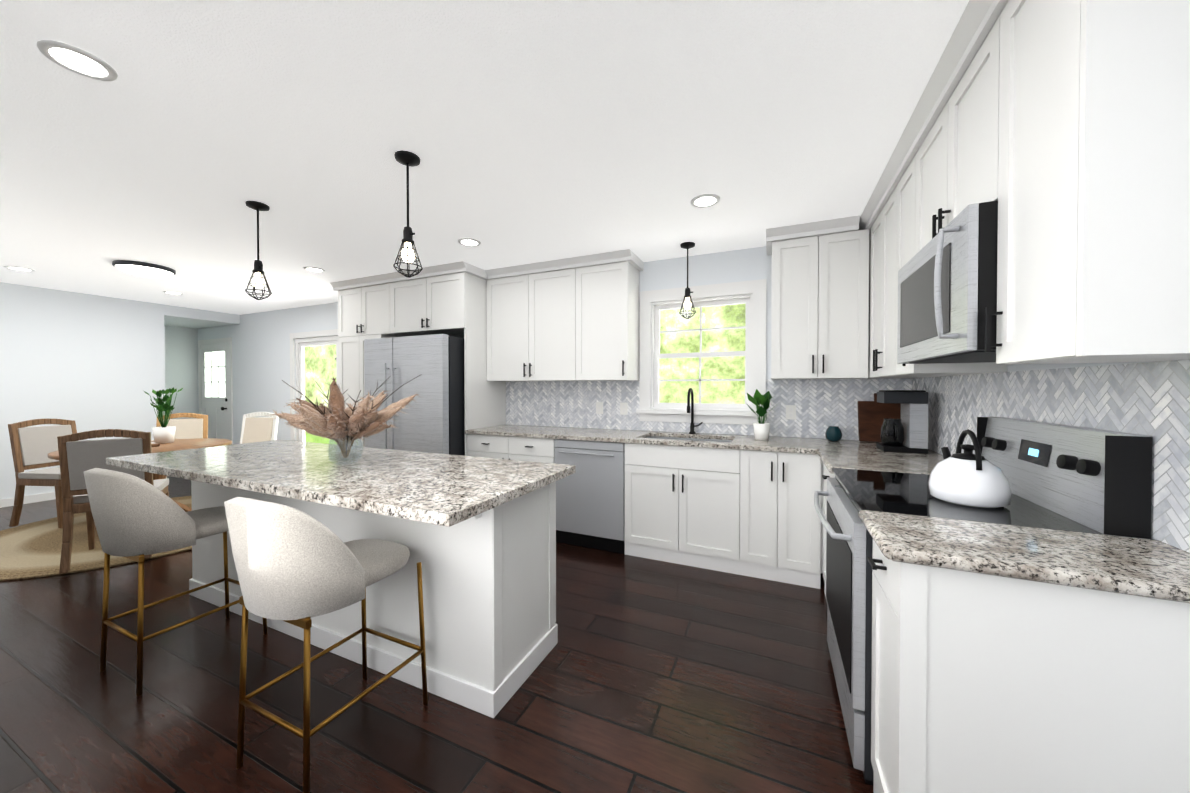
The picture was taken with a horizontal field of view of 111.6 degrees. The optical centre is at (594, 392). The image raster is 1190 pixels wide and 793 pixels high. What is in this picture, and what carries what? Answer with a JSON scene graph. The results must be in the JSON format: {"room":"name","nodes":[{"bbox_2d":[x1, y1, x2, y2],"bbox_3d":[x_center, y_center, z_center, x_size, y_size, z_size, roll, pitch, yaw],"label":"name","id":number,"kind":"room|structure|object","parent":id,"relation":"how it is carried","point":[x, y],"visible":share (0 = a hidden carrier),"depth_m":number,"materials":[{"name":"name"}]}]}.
{"room":"dining room and kitchen","nodes":[
{"label":"dining room and kitchen","id":0,"kind":"room"},
{"bbox_2d":[0,282,167,498],"bbox_3d":[-7.377,0.045,2.694,0.120,2.480,6.520,0,1,24],"label":"wall","id":1,"kind":"structure","parent":0,"point":[87,362],"depth_m":4.93,"materials":[{"name":"white paint"}]},
{"bbox_2d":[0,477,166,507],"bbox_3d":[-6.489,1.219,4.546,0.015,0.090,2.440,0,1,24],"label":"baseboard","id":2,"kind":"structure","parent":1,"relation":"attached to","point":[7,502],"depth_m":4.62,"materials":[{"name":"white wood"}]},
{"bbox_2d":[168,326,198,418],"bbox_3d":[-7.082,-0.001,6.621,0.120,2.480,0.860,0,1,24],"label":"wall","id":3,"kind":"structure","parent":0,"point":[182,342],"depth_m":6.81,"materials":[{"name":"white paint"}]},
{"bbox_2d":[0,476,872,792],"bbox_3d":[-3.701,1.357,1.727,11.200,0.120,8.300,0,1,24],"label":"floor","id":4,"kind":"structure","parent":0,"point":[652,676],"depth_m":1.70,"materials":[{"name":"brown wood"}]},
{"bbox_2d":[0,496,191,580],"bbox_3d":[-4.272,1.262,3.893,2.328,0.016,2.328,0,1,24],"label":"rug","id":5,"kind":"object","parent":4,"relation":"on","point":[31,550],"visible":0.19,"depth_m":3.23,"materials":[{"name":"wicker"}]},
{"bbox_2d":[8,418,76,527],"bbox_3d":[-5.174,0.754,3.964,0.560,0.995,0.460,0,1,5],"label":"dining chair","id":6,"kind":"object","parent":5,"relation":"on","point":[32,447],"visible":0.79,"depth_m":3.81,"materials":[{"name":"brown wood"}]},
{"bbox_2d":[57,429,168,573],"bbox_3d":[-3.726,0.763,3.165,0.460,0.995,0.560,-1,1,-37],"label":"dining chair","id":7,"kind":"object","parent":5,"relation":"on","point":[77,458],"visible":0.67,"depth_m":2.92,"materials":[{"name":"brown wood"}]},
{"bbox_2d":[48,438,231,528],"bbox_3d":[-4.272,0.882,3.889,1.170,0.741,1.170,0,1,24],"label":"dining table","id":8,"kind":"object","parent":5,"relation":"on","point":[181,444],"visible":0.23,"depth_m":3.96,"materials":[{"name":"brown wood"}]},
{"bbox_2d":[151,442,159,446],"bbox_3d":[-4.291,0.492,3.816,0.260,0.039,0.180,0,1,24],"label":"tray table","id":9,"kind":"object","parent":8,"relation":"on","point":[153,444],"visible":0.27,"depth_m":3.82,"materials":[{"name":"brown wood"}]},
{"bbox_2d":[144,387,182,443],"bbox_3d":[-4.348,0.225,4.113,0.286,0.566,0.277,0,1,24],"label":"potted plant","id":10,"kind":"object","parent":8,"relation":"on","point":[164,433],"visible":1,"depth_m":4.07,"materials":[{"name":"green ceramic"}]},
{"bbox_2d":[156,413,207,438],"bbox_3d":[-4.845,0.745,4.701,0.460,0.995,0.560,0,1,-35],"label":"dining chair","id":11,"kind":"object","parent":5,"relation":"on","point":[197,427],"visible":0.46,"depth_m":4.90,"materials":[{"name":"brown wood"}]},
{"bbox_2d":[240,412,278,443],"bbox_3d":[-4.239,0.743,4.882,0.460,0.995,0.560,0,1,2],"label":"dining chair","id":12,"kind":"object","parent":5,"relation":"on","point":[257,429],"visible":0.31,"depth_m":5.08,"materials":[{"name":"white fabric"}]},
{"bbox_2d":[84,468,266,695],"bbox_3d":[-2.042,0.810,1.984,0.458,0.963,0.563,0,1,24],"label":"stool","id":13,"kind":"object","parent":4,"relation":"on","point":[136,519],"visible":0.92,"depth_m":1.75,"materials":[{"name":"fabric"}]},
{"bbox_2d":[224,497,427,792],"bbox_3d":[-0.985,0.816,1.505,0.458,0.963,0.563,0,1,24],"label":"stool","id":14,"kind":"object","parent":4,"relation":"on","point":[297,567],"visible":1,"depth_m":1.27,"materials":[{"name":"fabric"}]},
{"bbox_2d":[338,336,401,446],"bbox_3d":[-2.425,0.292,4.681,0.689,1.940,0.637,0,1,24],"label":"tall cabinet","id":15,"kind":"object","parent":4,"relation":"on","point":[351,377],"depth_m":4.44,"materials":[{"name":"white wood"}]},
{"bbox_2d":[189,480,557,717],"bbox_3d":[-1.391,0.847,2.318,2.384,0.884,0.560,0,1,24],"label":"kitchen island","id":16,"kind":"object","parent":4,"relation":"on","point":[476,536],"depth_m":1.80,"materials":[{"name":"white wood"}]},
{"bbox_2d":[106,440,575,527],"bbox_3d":[-1.417,0.386,2.156,2.500,0.038,0.876,0,1,24],"label":"island countertop","id":17,"kind":"structure","parent":16,"relation":"on","point":[440,490],"depth_m":1.83,"materials":[{"name":"grey stone"}]},
{"bbox_2d":[265,374,422,464],"bbox_3d":[-1.281,0.131,2.113,0.667,0.471,0.662,0,1,24],"label":"vase","id":18,"kind":"object","parent":17,"relation":"on","point":[336,421],"visible":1,"depth_m":2.03,"materials":[{"name":"clear glass"}]},
{"bbox_2d":[364,334,464,455],"bbox_3d":[-1.675,0.368,4.179,1.030,1.800,0.875,0,1,24],"label":"refrigerator","id":19,"kind":"object","parent":4,"relation":"on","point":[432,420],"visible":0.46,"depth_m":3.77,"materials":[{"name":"grey metal"}]},
{"bbox_2d":[467,434,554,462],"bbox_3d":[-0.661,0.829,3.898,0.941,0.885,0.652,0,1,24],"label":"base cabinet","id":20,"kind":"object","parent":4,"relation":"on","point":[517,448],"visible":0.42,"depth_m":3.61,"materials":[{"name":"white wood"}]},
{"bbox_2d":[554,439,624,553],"bbox_3d":[0.046,0.832,3.550,0.626,0.883,0.620,0,1,24],"label":"dishwasher","id":21,"kind":"object","parent":4,"relation":"on","point":[590,502],"visible":0.75,"depth_m":3.29,"materials":[{"name":"silver metal"}]},
{"bbox_2d":[625,455,740,574],"bbox_3d":[0.748,0.948,3.294,0.859,0.660,0.617,0,1,24],"label":"base cabinet","id":22,"kind":"object","parent":4,"relation":"on","point":[687,512],"depth_m":2.99,"materials":[{"name":"white wood"}]},
{"bbox_2d":[729,449,823,588],"bbox_3d":[1.340,0.839,3.031,0.558,0.884,0.617,0,1,24],"label":"base cabinet","id":23,"kind":"object","parent":4,"relation":"on","point":[751,513],"depth_m":2.73,"materials":[{"name":"white wood"}]},
{"bbox_2d":[465,425,942,455],"bbox_3d":[0.542,0.467,3.366,3.572,0.220,0.642,0,1,24],"label":"countertop","id":24,"kind":"structure","parent":23,"relation":"on","point":[774,444],"depth_m":3.20,"materials":[{"name":"stone"}]},
{"bbox_2d":[687,388,702,433],"bbox_3d":[0.838,0.158,3.417,0.117,0.395,0.212,0,1,24],"label":"faucet","id":25,"kind":"object","parent":24,"relation":"on","point":[692,425],"visible":1,"depth_m":3.49,"materials":[{"name":"black metal"}]},
{"bbox_2d":[747,389,779,439],"bbox_3d":[1.287,0.165,3.101,0.257,0.390,0.260,0,1,24],"label":"potted plant","id":26,"kind":"object","parent":24,"relation":"on","point":[761,429],"visible":1,"depth_m":3.06,"materials":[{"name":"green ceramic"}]},
{"bbox_2d":[825,426,841,441],"bbox_3d":[1.764,0.305,2.991,0.110,0.111,0.108,0,1,24],"label":"jar","id":27,"kind":"object","parent":24,"relation":"on","point":[833,433],"visible":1,"depth_m":2.96,"materials":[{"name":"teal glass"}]},
{"bbox_2d":[857,393,900,441],"bbox_3d":[2.091,0.183,2.962,0.280,0.355,0.095,0,1,24],"label":"cutting board","id":28,"kind":"object","parent":24,"relation":"on","point":[872,415],"visible":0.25,"depth_m":2.96,"materials":[{"name":"brown wood"}]},
{"bbox_2d":[876,390,927,453],"bbox_3d":[1.931,0.176,2.552,0.220,0.380,0.205,0,1,24],"label":"coffee maker","id":29,"kind":"object","parent":24,"relation":"on","point":[907,432],"visible":1,"depth_m":2.47,"materials":[{"name":"black plastic"}]},
{"bbox_2d":[822,465,834,596],"bbox_3d":[1.611,0.849,2.191,0.662,0.885,0.644,0,1,24],"label":"base cabinet","id":30,"kind":"object","parent":4,"relation":"on","point":[827,473],"visible":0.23,"depth_m":2.55,"materials":[{"name":"white wood"}]},
{"bbox_2d":[817,449,943,474],"bbox_3d":[1.608,0.388,2.188,0.668,0.033,0.644,0,1,24],"label":"countertop","id":31,"kind":"structure","parent":30,"relation":"on","point":[899,463],"depth_m":2.18,"materials":[{"name":"stone"}]},
{"bbox_2d":[814,417,1151,784],"bbox_3d":[1.276,0.704,1.566,0.746,1.190,0.759,0,1,24],"label":"range","id":32,"kind":"object","parent":4,"relation":"on","point":[1076,479],"visible":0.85,"depth_m":1.34,"materials":[{"name":"silver metal"}]},
{"bbox_2d":[928,429,1011,507],"bbox_3d":[1.321,0.255,1.446,0.216,0.253,0.272,0,1,24],"label":"kettle","id":33,"kind":"object","parent":32,"relation":"on","point":[968,477],"visible":1,"depth_m":1.36,"materials":[{"name":"white metal"}]},
{"bbox_2d":[867,540,1189,792],"bbox_3d":[1.102,0.862,1.042,0.662,0.885,0.336,0,1,24],"label":"base cabinet","id":34,"kind":"object","parent":4,"relation":"on","point":[983,683],"visible":0.88,"depth_m":0.92,"materials":[{"name":"white wood"}]},
{"bbox_2d":[858,510,1189,602],"bbox_3d":[1.094,0.402,1.028,0.668,0.033,0.358,0,1,24],"label":"countertop","id":35,"kind":"structure","parent":34,"relation":"on","point":[1155,569],"depth_m":0.98,"materials":[{"name":"stone"}]},
{"bbox_2d":[0,0,968,314],"bbox_3d":[-3.701,-1.243,1.696,11.200,0.120,8.300,0,1,24],"label":"ceiling","id":36,"kind":"structure","parent":0,"point":[534,130],"depth_m":1.83,"materials":[{"name":"white paint"}]},
{"bbox_2d":[4,266,34,271],"bbox_3d":[-5.596,-1.204,3.936,0.180,0.008,0.180,0,1,24],"label":"recessed light","id":37,"kind":"object","parent":36,"relation":"in","point":[20,268],"visible":1,"depth_m":3.93,"materials":[{"name":"white"}]},
{"bbox_2d":[37,40,117,81],"bbox_3d":[-1.835,-1.175,1.440,0.180,0.008,0.180,0,1,24],"label":"recessed light","id":38,"kind":"object","parent":36,"relation":"in","point":[76,60],"visible":1,"depth_m":1.43,"materials":[{"name":"white plastic"}]},
{"bbox_2d":[112,260,175,277],"bbox_3d":[-4.318,-1.165,3.885,0.410,0.085,0.410,0,1,24],"label":"flush ceiling light","id":39,"kind":"object","parent":36,"relation":"attached to","point":[144,269],"visible":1,"depth_m":3.79,"materials":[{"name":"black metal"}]},
{"bbox_2d":[163,291,182,294],"bbox_3d":[-5.151,-1.216,4.942,0.180,0.008,0.180,0,1,24],"label":"recessed light","id":40,"kind":"object","parent":36,"relation":"in","point":[173,292],"visible":0.98,"depth_m":4.92,"materials":[{"name":"white"}]},
{"bbox_2d":[164,304,239,328],"bbox_3d":[-6.428,-1.162,6.307,1.319,0.149,0.878,0,1,24],"label":"soffit beam","id":41,"kind":"structure","parent":36,"relation":"attached to","point":[182,317],"depth_m":6.14,"materials":[{"name":"white paint"}]},
{"bbox_2d":[245,201,271,299],"bbox_3d":[-2.143,-0.892,2.575,0.137,0.602,0.137,0,1,24],"label":"pendant light","id":42,"kind":"object","parent":36,"relation":"hanging from","point":[258,281],"visible":1,"depth_m":2.56,"materials":[{"name":"black metal"}]},
{"bbox_2d":[303,267,324,271],"bbox_3d":[-2.750,-1.205,3.966,0.180,0.008,0.180,0,1,24],"label":"recessed light","id":43,"kind":"object","parent":36,"relation":"in","point":[313,269],"visible":0.98,"depth_m":3.96,"materials":[{"name":"white"}]},
{"bbox_2d":[393,150,422,277],"bbox_3d":[-0.945,-0.885,2.045,0.137,0.602,0.137,0,1,24],"label":"pendant light","id":44,"kind":"object","parent":36,"relation":"hanging from","point":[407,159],"visible":1,"depth_m":2.03,"materials":[{"name":"black metal"}]},
{"bbox_2d":[458,238,480,246],"bbox_3d":[-1.001,-1.196,3.225,0.180,0.008,0.180,0,1,24],"label":"recessed light","id":45,"kind":"object","parent":36,"relation":"in","point":[471,242],"visible":0.98,"depth_m":3.22,"materials":[{"name":"white"}]},
{"bbox_2d":[679,242,695,318],"bbox_3d":[0.752,-0.900,3.283,0.137,0.602,0.137,0,1,24],"label":"pendant light","id":46,"kind":"object","parent":36,"relation":"hanging from","point":[687,302],"visible":1,"depth_m":3.27,"materials":[{"name":"black metal"}]},
{"bbox_2d":[691,194,719,207],"bbox_3d":[0.685,-1.188,2.511,0.180,0.008,0.180,0,1,24],"label":"recessed light","id":47,"kind":"object","parent":36,"relation":"in","point":[704,200],"visible":1,"depth_m":2.50,"materials":[{"name":"white"}]},
{"bbox_2d":[198,246,862,444],"bbox_3d":[-2.248,0.018,5.016,10.260,2.480,0.120,0,1,24],"label":"wall","id":48,"kind":"structure","parent":0,"point":[260,356],"depth_m":5.96,"materials":[{"name":"white paint"}]},
{"bbox_2d":[198,337,232,444],"bbox_3d":[-6.350,0.173,6.720,1.020,2.130,0.086,0,1,24],"label":"entry door","id":49,"kind":"structure","parent":48,"relation":"in","point":[215,380],"depth_m":6.73,"materials":[{"name":"white"}]},
{"bbox_2d":[290,329,338,444],"bbox_3d":[-3.527,0.196,5.563,1.960,2.110,0.120,0,1,24],"label":"window","id":50,"kind":"structure","parent":48,"relation":"in","point":[317,339],"depth_m":5.87,"materials":[{"name":"white"}]},
{"bbox_2d":[338,283,403,339],"bbox_3d":[-2.338,-0.878,4.628,0.880,0.520,0.637,0,1,24],"label":"upper cabinet","id":51,"kind":"object","parent":48,"relation":"attached to","point":[369,310],"depth_m":4.33,"materials":[{"name":"white wood"}]},
{"bbox_2d":[394,272,486,339],"bbox_3d":[-1.570,-0.874,4.288,1.041,0.520,0.637,0,1,24],"label":"upper cabinet","id":52,"kind":"object","parent":48,"relation":"attached to","point":[454,305],"depth_m":3.96,"materials":[{"name":"white wood"}]},
{"bbox_2d":[330,249,643,290],"bbox_3d":[-1.242,-1.171,4.104,3.388,0.077,0.702,0,1,24],"label":"crown molding","id":53,"kind":"structure","parent":48,"relation":"attached to","point":[625,255],"depth_m":3.83,"materials":[{"name":"white wood"}]},
{"bbox_2d":[486,267,581,380],"bbox_3d":[-0.541,-0.622,4.005,1.061,1.015,0.327,0,1,24],"label":"upper cabinet","id":54,"kind":"object","parent":48,"relation":"attached to","point":[579,324],"depth_m":3.84,"materials":[{"name":"white wood"}]},
{"bbox_2d":[596,402,602,413],"bbox_3d":[0.044,0.151,3.921,0.075,0.115,0.009,0,1,24],"label":"electrical outlet plate","id":55,"kind":"object","parent":48,"relation":"attached to","point":[599,407],"visible":1,"depth_m":3.92,"materials":[{"name":"white plastic"}]},
{"bbox_2d":[582,261,638,380],"bbox_3d":[0.090,-0.619,3.726,0.560,1.015,0.327,0,1,24],"label":"upper cabinet","id":56,"kind":"object","parent":48,"relation":"attached to","point":[610,292],"depth_m":3.56,"materials":[{"name":"white wood"}]},
{"bbox_2d":[620,403,627,414],"bbox_3d":[0.273,0.152,3.820,0.075,0.115,0.009,0,1,24],"label":"electrical outlet plate","id":57,"kind":"object","parent":48,"relation":"attached to","point":[623,408],"visible":1,"depth_m":3.82,"materials":[{"name":"white plastic"}]},
{"bbox_2d":[636,279,768,424],"bbox_3d":[0.922,-0.333,3.564,1.120,1.195,0.160,0,1,24],"label":"window","id":58,"kind":"structure","parent":48,"relation":"in","point":[651,407],"depth_m":3.55,"materials":[{"name":"white wood"}]},
{"bbox_2d":[506,378,909,439],"bbox_3d":[0.671,0.121,3.652,3.573,0.464,0.009,0,1,24],"label":"backsplash","id":59,"kind":"structure","parent":48,"relation":"attached to","point":[821,404],"depth_m":3.61,"materials":[{"name":"white tile"}]},
{"bbox_2d":[786,405,795,419],"bbox_3d":[1.571,0.159,3.245,0.075,0.115,0.009,0,1,24],"label":"electrical outlet plate","id":60,"kind":"object","parent":48,"relation":"attached to","point":[790,412],"visible":1,"depth_m":3.24,"materials":[{"name":"white plastic"}]},
{"bbox_2d":[766,215,861,254],"bbox_3d":[1.590,-1.158,3.019,0.575,0.077,0.392,0,1,24],"label":"crown molding","id":61,"kind":"structure","parent":48,"relation":"attached to","point":[846,224],"depth_m":2.87,"materials":[{"name":"white wood"}]},
{"bbox_2d":[771,229,868,378],"bbox_3d":[1.649,-0.611,3.016,0.611,1.015,0.362,0,1,24],"label":"upper cabinet","id":62,"kind":"object","parent":48,"relation":"attached to","point":[820,310],"visible":1,"depth_m":2.88,"materials":[{"name":"white wood"}]},
{"bbox_2d":[1007,362,1155,539],"bbox_3d":[0.865,0.083,-0.474,0.120,2.480,7.400,0,1,24],"label":"wall","id":63,"kind":"structure","parent":0,"point":[1018,367],"depth_m":1.47,"materials":[{"name":"marble tile"},{"name":"grout"}]},
{"bbox_2d":[867,196,939,378],"bbox_3d":[1.877,-0.603,2.362,0.327,1.015,0.694,0,1,24],"label":"upper cabinet","id":64,"kind":"object","parent":63,"relation":"attached to","point":[880,236],"depth_m":2.50,"materials":[{"name":"white wood"}]},
{"bbox_2d":[858,0,1008,234],"bbox_3d":[1.621,-1.145,1.863,0.397,0.077,2.482,0,1,24],"label":"crown molding","id":65,"kind":"structure","parent":63,"relation":"attached to","point":[975,24],"depth_m":1.53,"materials":[{"name":"white wood"}]},
{"bbox_2d":[887,150,998,378],"bbox_3d":[1.697,-0.598,1.955,0.327,1.015,0.438,0,1,24],"label":"upper cabinet","id":66,"kind":"object","parent":63,"relation":"attached to","point":[903,196],"depth_m":2.09,"materials":[{"name":"white wood"}]},
{"bbox_2d":[915,24,994,254],"bbox_3d":[1.478,-0.835,1.459,0.327,0.529,0.760,0,1,24],"label":"upper cabinet","id":67,"kind":"object","parent":63,"relation":"attached to","point":[955,162],"depth_m":1.44,"materials":[{"name":"white wood"}]},
{"bbox_2d":[897,200,997,363],"bbox_3d":[1.419,-0.346,1.491,0.455,0.439,0.756,0,1,24],"label":"microwave","id":68,"kind":"object","parent":67,"relation":"attached to","point":[947,284],"visible":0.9,"depth_m":1.29,"materials":[{"name":"silver metal"}]},
{"bbox_2d":[910,360,1189,552],"bbox_3d":[1.813,0.142,1.831,0.009,0.464,2.370,0,1,24],"label":"backsplash","id":69,"kind":"structure","parent":63,"relation":"attached to","point":[1152,399],"depth_m":1.22,"materials":[{"name":"white tile"}]},
{"bbox_2d":[979,0,1189,371],"bbox_3d":[1.263,-0.586,0.975,0.327,1.015,0.424,0,1,24],"label":"upper cabinet","id":70,"kind":"object","parent":63,"relation":"attached to","point":[1059,131],"depth_m":0.85,"materials":[{"name":"white wood"}]},
{"label":"outside","id":71,"kind":"structure","parent":0,"visible":0},
{"bbox_2d":[304,304,745,444],"bbox_3d":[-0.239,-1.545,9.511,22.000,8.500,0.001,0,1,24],"label":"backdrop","id":72,"kind":"structure","parent":71,"point":[678,325],"depth_m":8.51,"materials":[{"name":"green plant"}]}
]}

